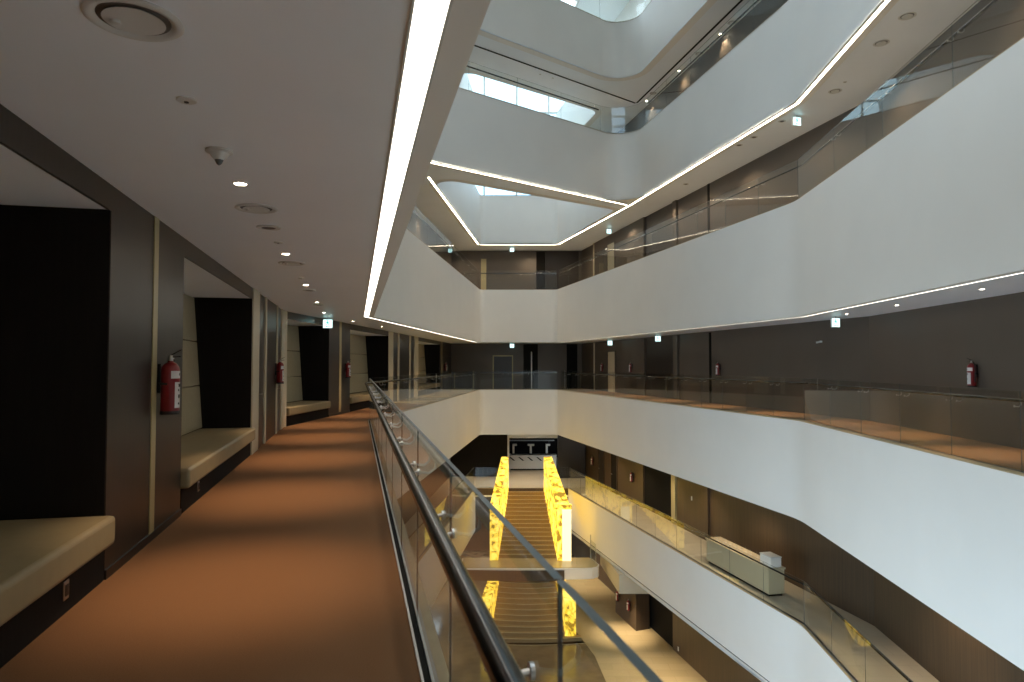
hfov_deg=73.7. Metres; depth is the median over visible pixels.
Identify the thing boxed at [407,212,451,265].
wall
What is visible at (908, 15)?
ceiling vent
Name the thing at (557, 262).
wall
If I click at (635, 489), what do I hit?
wall
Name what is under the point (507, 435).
wall column
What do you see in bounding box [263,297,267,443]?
trim
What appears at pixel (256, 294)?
trim
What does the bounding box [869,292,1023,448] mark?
wall
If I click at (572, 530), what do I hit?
trim
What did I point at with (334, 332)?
wall
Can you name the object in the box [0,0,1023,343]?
ceiling
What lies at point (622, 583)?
wall
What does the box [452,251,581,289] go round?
wall
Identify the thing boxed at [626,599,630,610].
fire extinguisher
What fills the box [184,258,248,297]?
ceiling
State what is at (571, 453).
wall
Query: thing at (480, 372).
glass balustrade
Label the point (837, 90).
ceiling vent
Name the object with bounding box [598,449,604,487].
door
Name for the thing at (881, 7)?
recessed light
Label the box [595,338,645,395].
wall
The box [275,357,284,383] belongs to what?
fire extinguisher
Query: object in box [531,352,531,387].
trim
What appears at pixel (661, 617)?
wall
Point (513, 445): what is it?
display stand
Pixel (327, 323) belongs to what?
exit sign
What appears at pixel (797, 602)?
glass railing
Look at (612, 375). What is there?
glass balustrade
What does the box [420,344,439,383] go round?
wall
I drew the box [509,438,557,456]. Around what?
wall
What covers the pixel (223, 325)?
wall
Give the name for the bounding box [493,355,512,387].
door
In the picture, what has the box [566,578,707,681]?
floor
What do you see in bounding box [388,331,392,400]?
trim
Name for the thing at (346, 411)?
baseboard
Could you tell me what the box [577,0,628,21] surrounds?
skylight
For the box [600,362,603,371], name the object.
fire extinguisher
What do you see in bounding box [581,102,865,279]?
wall
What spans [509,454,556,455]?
countertop
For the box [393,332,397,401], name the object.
door
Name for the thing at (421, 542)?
glass balustrade
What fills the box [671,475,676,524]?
trim
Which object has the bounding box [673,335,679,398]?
wall
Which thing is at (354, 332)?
ceiling
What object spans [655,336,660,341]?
exit sign
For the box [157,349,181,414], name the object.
fire extinguisher
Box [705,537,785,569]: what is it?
countertop
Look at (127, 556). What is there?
baseboard
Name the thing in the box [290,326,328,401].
wall
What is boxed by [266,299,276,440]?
wall
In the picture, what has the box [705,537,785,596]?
counter
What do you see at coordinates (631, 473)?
fire extinguisher
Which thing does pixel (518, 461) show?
counter
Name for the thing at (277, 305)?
trim
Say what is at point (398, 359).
trim
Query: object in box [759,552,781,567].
box
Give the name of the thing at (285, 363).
trim
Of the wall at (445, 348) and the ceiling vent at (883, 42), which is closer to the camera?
the ceiling vent at (883, 42)
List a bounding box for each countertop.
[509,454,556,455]
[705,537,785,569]
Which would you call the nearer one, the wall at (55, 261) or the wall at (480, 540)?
the wall at (55, 261)
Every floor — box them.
[0,388,1023,681]
[441,550,605,681]
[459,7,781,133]
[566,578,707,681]
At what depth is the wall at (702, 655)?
27.49 m
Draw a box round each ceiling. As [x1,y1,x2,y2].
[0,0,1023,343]
[0,144,104,208]
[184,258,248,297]
[287,319,322,325]
[350,330,384,335]
[414,0,979,250]
[465,0,761,132]
[571,531,764,681]
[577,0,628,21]
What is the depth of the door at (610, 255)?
39.34 m
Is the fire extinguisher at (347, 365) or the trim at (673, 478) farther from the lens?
the trim at (673, 478)
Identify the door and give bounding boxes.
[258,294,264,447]
[277,307,280,430]
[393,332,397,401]
[411,336,413,396]
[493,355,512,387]
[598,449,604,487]
[607,240,614,270]
[607,350,615,391]
[610,453,617,494]
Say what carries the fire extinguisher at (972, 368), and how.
attached to the wall at (931, 346)
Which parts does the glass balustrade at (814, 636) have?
glass panel, glass panel, glass panel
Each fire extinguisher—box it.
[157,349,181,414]
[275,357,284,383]
[345,359,350,377]
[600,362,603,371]
[616,589,619,601]
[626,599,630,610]
[629,362,632,372]
[630,471,633,481]
[716,361,720,375]
[967,358,977,386]
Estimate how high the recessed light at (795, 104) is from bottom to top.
0.014 m
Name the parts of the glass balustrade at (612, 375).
handrail, glass panel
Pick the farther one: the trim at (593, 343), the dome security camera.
the trim at (593, 343)
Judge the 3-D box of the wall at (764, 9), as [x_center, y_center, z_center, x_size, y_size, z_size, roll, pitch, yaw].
[7.472,-10.835,32.559,0.250,2.650,26.282,0,-2,-12]
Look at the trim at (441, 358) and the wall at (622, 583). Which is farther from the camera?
the trim at (441, 358)
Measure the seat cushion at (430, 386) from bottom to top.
0.215 m
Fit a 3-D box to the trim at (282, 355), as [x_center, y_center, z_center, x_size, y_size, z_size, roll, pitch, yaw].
[-5.861,0.697,16.986,0.320,2.950,0.650,0,-2,-13]
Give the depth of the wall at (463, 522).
35.64 m
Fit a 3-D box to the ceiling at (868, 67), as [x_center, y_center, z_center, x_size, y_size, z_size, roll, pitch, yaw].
[1.777,-6.984,16.333,16.087,0.060,58.088,0,-2,5]
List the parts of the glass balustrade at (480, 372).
handrail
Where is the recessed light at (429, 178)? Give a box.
[427,177,478,244]
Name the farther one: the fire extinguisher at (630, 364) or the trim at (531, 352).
the trim at (531, 352)
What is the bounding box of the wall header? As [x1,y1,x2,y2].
[509,435,556,437]
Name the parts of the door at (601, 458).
frame, frame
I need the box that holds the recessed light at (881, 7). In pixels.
[796,0,890,102]
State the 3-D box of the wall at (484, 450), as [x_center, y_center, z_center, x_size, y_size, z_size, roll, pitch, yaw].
[-2.150,7.343,44.528,3.700,2.920,0.300,0,-2,0]
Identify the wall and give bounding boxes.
[0,104,252,569]
[0,205,110,579]
[182,297,251,435]
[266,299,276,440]
[287,312,387,413]
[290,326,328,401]
[361,336,387,391]
[369,0,1023,342]
[385,390,1023,670]
[399,334,408,399]
[400,458,449,502]
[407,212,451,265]
[418,337,450,390]
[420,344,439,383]
[429,0,898,244]
[440,491,474,586]
[450,435,506,476]
[451,344,581,387]
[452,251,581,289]
[459,0,716,126]
[464,497,567,549]
[475,488,567,494]
[489,251,535,289]
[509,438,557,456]
[545,251,578,289]
[557,435,584,477]
[568,489,851,681]
[571,533,672,646]
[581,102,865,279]
[582,316,870,420]
[585,445,873,625]
[592,447,644,507]
[594,217,644,275]
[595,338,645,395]
[600,556,648,593]
[614,0,650,21]
[615,588,649,630]
[618,0,787,132]
[672,200,677,246]
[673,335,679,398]
[673,613,760,681]
[677,477,709,540]
[865,0,1023,149]
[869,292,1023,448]
[873,570,1023,681]
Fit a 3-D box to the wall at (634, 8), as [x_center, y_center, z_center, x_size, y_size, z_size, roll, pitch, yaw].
[7.472,-16.707,32.757,0.250,4.000,26.282,0,-2,-12]
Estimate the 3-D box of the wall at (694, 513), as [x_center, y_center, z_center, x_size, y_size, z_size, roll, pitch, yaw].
[7.811,6.848,29.546,0.100,2.900,2.850,0,-2,-12]
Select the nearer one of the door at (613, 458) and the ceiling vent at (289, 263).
the ceiling vent at (289, 263)
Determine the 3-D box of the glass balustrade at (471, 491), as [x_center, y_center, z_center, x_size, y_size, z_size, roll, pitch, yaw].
[-3.171,7.720,29.718,0.245,1.230,20.980,0,-2,5]
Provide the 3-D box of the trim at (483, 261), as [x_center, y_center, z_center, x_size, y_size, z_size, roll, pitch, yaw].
[-1.875,-4.283,45.150,0.350,2.300,0.040,0,-2,0]
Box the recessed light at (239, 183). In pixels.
[232,181,247,185]
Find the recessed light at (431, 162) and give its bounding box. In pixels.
[431,162,626,204]
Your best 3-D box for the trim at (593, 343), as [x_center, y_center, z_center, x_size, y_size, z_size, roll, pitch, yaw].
[5.123,1.571,42.194,0.140,2.900,0.150,0,-2,-12]
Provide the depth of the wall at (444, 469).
41.80 m
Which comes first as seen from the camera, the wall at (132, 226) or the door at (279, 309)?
the wall at (132, 226)
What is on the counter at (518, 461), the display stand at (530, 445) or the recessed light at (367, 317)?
the display stand at (530, 445)
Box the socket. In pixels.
[63,579,68,600]
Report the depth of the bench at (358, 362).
26.56 m
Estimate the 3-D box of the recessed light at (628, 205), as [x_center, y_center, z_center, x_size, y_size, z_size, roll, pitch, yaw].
[4.252,-6.234,37.507,0.114,0.014,11.036,0,-2,-14]
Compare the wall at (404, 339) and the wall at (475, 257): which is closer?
the wall at (404, 339)
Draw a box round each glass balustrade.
[365,378,662,681]
[366,372,476,411]
[407,210,477,287]
[439,470,472,527]
[459,61,639,130]
[480,273,556,273]
[480,372,556,389]
[559,160,801,288]
[562,371,807,420]
[568,468,807,624]
[644,0,783,125]
[797,0,1023,199]
[798,380,1023,475]
[801,581,912,681]
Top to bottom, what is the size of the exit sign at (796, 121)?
0.310 m
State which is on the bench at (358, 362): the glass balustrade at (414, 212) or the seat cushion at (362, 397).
the seat cushion at (362, 397)
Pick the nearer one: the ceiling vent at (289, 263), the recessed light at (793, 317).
the ceiling vent at (289, 263)
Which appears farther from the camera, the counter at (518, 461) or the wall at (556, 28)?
the counter at (518, 461)
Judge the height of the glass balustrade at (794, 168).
1.230 m
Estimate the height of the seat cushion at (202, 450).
0.215 m
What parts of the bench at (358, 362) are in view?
panel, panel, panel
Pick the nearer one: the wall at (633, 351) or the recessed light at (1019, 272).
the recessed light at (1019, 272)
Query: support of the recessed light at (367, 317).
in the ceiling at (302, 94)
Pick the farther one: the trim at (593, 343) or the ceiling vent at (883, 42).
the trim at (593, 343)
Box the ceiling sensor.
[176,96,196,104]
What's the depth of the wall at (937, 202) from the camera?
15.73 m
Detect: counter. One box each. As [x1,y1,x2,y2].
[509,454,556,469]
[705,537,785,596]
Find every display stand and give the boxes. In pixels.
[511,444,516,454]
[528,444,533,454]
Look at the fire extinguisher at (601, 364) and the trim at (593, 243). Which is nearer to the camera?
the fire extinguisher at (601, 364)
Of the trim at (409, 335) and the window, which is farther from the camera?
the window
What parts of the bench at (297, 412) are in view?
panel, panel, panel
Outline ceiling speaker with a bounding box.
[256,225,280,230]
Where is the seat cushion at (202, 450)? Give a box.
[180,428,254,488]
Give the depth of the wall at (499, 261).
45.03 m
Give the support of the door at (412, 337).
in the wall
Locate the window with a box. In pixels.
[467,73,564,194]
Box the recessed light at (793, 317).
[559,317,799,342]
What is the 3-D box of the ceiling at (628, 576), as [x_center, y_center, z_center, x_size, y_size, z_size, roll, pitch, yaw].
[6.258,10.769,31.572,2.234,0.100,26.282,0,-2,-12]
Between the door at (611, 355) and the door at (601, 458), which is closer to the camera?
the door at (611, 355)
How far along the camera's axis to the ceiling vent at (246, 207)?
5.89 m
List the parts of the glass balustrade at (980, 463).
glass panel, handrail, glass panel, glass panel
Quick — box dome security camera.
[205,146,232,164]
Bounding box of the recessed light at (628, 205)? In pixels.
[557,205,630,244]
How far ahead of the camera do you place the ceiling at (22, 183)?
4.52 m
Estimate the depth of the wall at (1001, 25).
15.32 m
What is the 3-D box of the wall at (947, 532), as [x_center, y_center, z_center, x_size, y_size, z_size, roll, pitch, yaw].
[2.058,3.511,15.248,12.278,2.775,54.744,0,-2,0]
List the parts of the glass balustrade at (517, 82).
glass panel, handrail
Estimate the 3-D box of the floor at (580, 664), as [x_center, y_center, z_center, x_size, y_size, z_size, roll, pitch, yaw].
[2.500,13.466,19.558,21.000,0.200,72.000,0,-2,0]
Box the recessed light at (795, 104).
[630,103,797,204]
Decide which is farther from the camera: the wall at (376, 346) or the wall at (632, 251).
the wall at (632, 251)
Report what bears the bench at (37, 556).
on the floor at (285, 569)
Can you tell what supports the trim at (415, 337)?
attached to the wall
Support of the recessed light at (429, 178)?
in the ceiling at (868, 67)
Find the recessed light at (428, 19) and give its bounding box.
[364,0,452,316]
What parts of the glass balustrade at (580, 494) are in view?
glass panel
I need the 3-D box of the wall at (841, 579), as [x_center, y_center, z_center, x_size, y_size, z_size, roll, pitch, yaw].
[7.466,6.869,31.962,0.262,3.020,26.282,0,-2,-12]
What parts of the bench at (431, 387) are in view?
panel, panel, panel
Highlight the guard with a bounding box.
[590,535,595,562]
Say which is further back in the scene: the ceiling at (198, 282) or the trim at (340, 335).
the trim at (340, 335)
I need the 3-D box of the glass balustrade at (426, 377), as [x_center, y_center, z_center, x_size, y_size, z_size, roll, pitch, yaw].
[-3.096,2.060,31.009,0.245,1.230,23.184,0,-2,5]
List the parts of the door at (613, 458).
frame, frame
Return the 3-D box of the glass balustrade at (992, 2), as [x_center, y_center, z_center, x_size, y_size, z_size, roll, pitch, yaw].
[6.921,-5.108,3.863,0.246,1.230,31.510,0,-2,5]
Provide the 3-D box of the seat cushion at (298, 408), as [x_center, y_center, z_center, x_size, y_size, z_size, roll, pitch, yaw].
[-6.060,1.867,19.126,0.935,0.215,3.240,0,-2,4]
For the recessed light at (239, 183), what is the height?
0.009 m
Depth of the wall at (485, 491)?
40.13 m
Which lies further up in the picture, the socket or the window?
the window
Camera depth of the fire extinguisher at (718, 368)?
27.33 m
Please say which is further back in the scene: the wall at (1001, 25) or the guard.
the guard
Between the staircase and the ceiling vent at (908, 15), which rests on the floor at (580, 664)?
the staircase
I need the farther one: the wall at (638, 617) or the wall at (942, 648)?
the wall at (638, 617)
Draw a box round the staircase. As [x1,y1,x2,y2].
[462,457,598,644]
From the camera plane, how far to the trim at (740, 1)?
29.78 m
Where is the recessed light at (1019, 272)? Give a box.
[802,272,1023,316]
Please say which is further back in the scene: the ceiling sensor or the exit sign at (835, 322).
the exit sign at (835, 322)
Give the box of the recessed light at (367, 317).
[367,317,477,342]
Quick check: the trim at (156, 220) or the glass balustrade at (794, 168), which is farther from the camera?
the glass balustrade at (794, 168)
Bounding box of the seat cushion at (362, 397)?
[350,391,389,403]
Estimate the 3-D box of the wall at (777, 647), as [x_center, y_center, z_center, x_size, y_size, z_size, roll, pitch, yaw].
[6.400,9.007,13.992,4.004,2.445,52.486,0,-2,-2]
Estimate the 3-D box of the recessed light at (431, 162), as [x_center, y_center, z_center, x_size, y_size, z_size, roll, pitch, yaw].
[0.924,-6.534,28.593,11.573,0.014,0.116,2,-2,-39]
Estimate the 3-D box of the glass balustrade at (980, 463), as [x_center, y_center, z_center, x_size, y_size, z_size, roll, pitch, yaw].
[6.968,1.139,3.649,0.339,1.230,31.510,0,-2,5]
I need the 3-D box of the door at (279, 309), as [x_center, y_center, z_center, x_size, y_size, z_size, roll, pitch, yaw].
[-5.572,0.673,16.283,0.151,2.950,0.850,0,-2,-13]
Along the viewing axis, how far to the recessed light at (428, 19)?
3.53 m
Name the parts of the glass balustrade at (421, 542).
glass panel, glass panel, glass panel, glass panel, glass panel, glass panel, glass panel, glass panel, glass panel, glass panel, glass panel, glass panel, handrail, glass panel, glass panel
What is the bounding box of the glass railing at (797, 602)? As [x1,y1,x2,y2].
[439,457,939,681]
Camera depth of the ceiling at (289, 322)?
19.57 m
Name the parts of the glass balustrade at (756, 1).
handrail, glass panel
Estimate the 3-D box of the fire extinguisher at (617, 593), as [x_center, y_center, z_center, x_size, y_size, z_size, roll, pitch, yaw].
[5.323,12.813,34.465,0.200,0.608,0.196,0,-2,-13]
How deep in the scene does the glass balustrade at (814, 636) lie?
16.53 m
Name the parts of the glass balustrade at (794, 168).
glass panel, glass panel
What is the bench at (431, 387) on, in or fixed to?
on the floor
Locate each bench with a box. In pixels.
[0,516,114,668]
[180,294,254,513]
[286,325,330,425]
[350,334,389,411]
[418,344,440,395]
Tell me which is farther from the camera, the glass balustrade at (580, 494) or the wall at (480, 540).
the wall at (480, 540)
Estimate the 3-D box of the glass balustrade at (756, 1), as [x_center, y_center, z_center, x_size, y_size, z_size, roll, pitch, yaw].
[7.102,-10.344,25.157,0.245,1.230,10.973,0,-2,-12]
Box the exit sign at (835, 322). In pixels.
[831,316,839,326]
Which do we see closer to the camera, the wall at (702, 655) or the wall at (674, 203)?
the wall at (702, 655)
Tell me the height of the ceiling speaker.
0.014 m
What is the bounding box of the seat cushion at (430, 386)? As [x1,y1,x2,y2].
[418,383,440,390]
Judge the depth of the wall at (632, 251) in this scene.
37.43 m
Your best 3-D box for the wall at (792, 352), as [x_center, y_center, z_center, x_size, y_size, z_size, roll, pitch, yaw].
[7.458,1.158,32.152,0.280,3.050,26.282,0,-2,-12]
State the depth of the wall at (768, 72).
27.16 m
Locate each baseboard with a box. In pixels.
[104,509,180,579]
[328,410,349,416]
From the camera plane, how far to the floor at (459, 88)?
27.46 m
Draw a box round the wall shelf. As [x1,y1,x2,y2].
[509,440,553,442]
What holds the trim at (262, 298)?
in the wall at (223, 325)
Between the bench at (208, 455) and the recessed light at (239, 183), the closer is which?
the recessed light at (239, 183)
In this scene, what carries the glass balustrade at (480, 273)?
on the wall at (937, 202)
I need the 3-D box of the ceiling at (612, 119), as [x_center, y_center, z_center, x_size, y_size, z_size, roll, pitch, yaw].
[0.609,-12.139,31.134,13.787,0.060,26.282,0,-2,-12]
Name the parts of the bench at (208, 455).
panel, panel, panel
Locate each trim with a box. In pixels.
[149,216,158,533]
[250,288,259,454]
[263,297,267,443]
[275,305,277,433]
[280,309,284,429]
[284,311,287,426]
[339,322,341,411]
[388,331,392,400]
[397,333,399,400]
[409,335,410,397]
[414,336,417,396]
[441,358,441,389]
[474,0,742,102]
[481,259,485,289]
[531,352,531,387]
[572,530,768,681]
[593,243,593,275]
[593,343,594,389]
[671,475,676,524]
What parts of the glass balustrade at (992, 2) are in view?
glass panel, glass panel, glass panel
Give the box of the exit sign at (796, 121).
[792,116,800,125]
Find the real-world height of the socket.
0.120 m
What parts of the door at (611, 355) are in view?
frame, frame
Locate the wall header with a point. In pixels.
(510, 436)
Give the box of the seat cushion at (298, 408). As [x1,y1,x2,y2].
[286,401,330,415]
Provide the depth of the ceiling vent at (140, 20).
2.66 m
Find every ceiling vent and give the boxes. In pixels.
[80,0,184,41]
[234,203,277,213]
[278,261,304,265]
[828,88,841,93]
[873,39,889,46]
[898,12,916,19]
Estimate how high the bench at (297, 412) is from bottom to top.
2.750 m
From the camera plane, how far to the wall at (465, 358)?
44.96 m
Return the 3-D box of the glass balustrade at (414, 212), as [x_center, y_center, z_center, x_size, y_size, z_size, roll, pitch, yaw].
[-3.096,-4.187,31.220,0.245,1.230,23.184,0,-2,5]
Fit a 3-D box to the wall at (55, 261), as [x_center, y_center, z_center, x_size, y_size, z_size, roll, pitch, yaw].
[-3.631,0.387,4.960,1.246,2.760,0.020,0,-2,-13]
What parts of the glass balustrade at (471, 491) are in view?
handrail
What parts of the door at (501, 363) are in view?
frame, frame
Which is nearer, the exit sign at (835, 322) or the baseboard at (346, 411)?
the exit sign at (835, 322)
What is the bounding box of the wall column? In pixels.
[507,435,508,456]
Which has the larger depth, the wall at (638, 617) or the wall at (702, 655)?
the wall at (638, 617)
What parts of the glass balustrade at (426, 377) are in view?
handrail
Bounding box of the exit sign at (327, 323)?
[323,318,332,327]
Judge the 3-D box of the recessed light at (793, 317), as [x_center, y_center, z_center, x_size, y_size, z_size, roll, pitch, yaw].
[5.621,-0.298,31.067,0.075,0.014,23.798,0,-2,-13]
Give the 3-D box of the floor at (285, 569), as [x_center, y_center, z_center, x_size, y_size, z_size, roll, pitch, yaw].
[2.559,2.155,15.870,16.840,0.040,59.594,0,-2,-13]

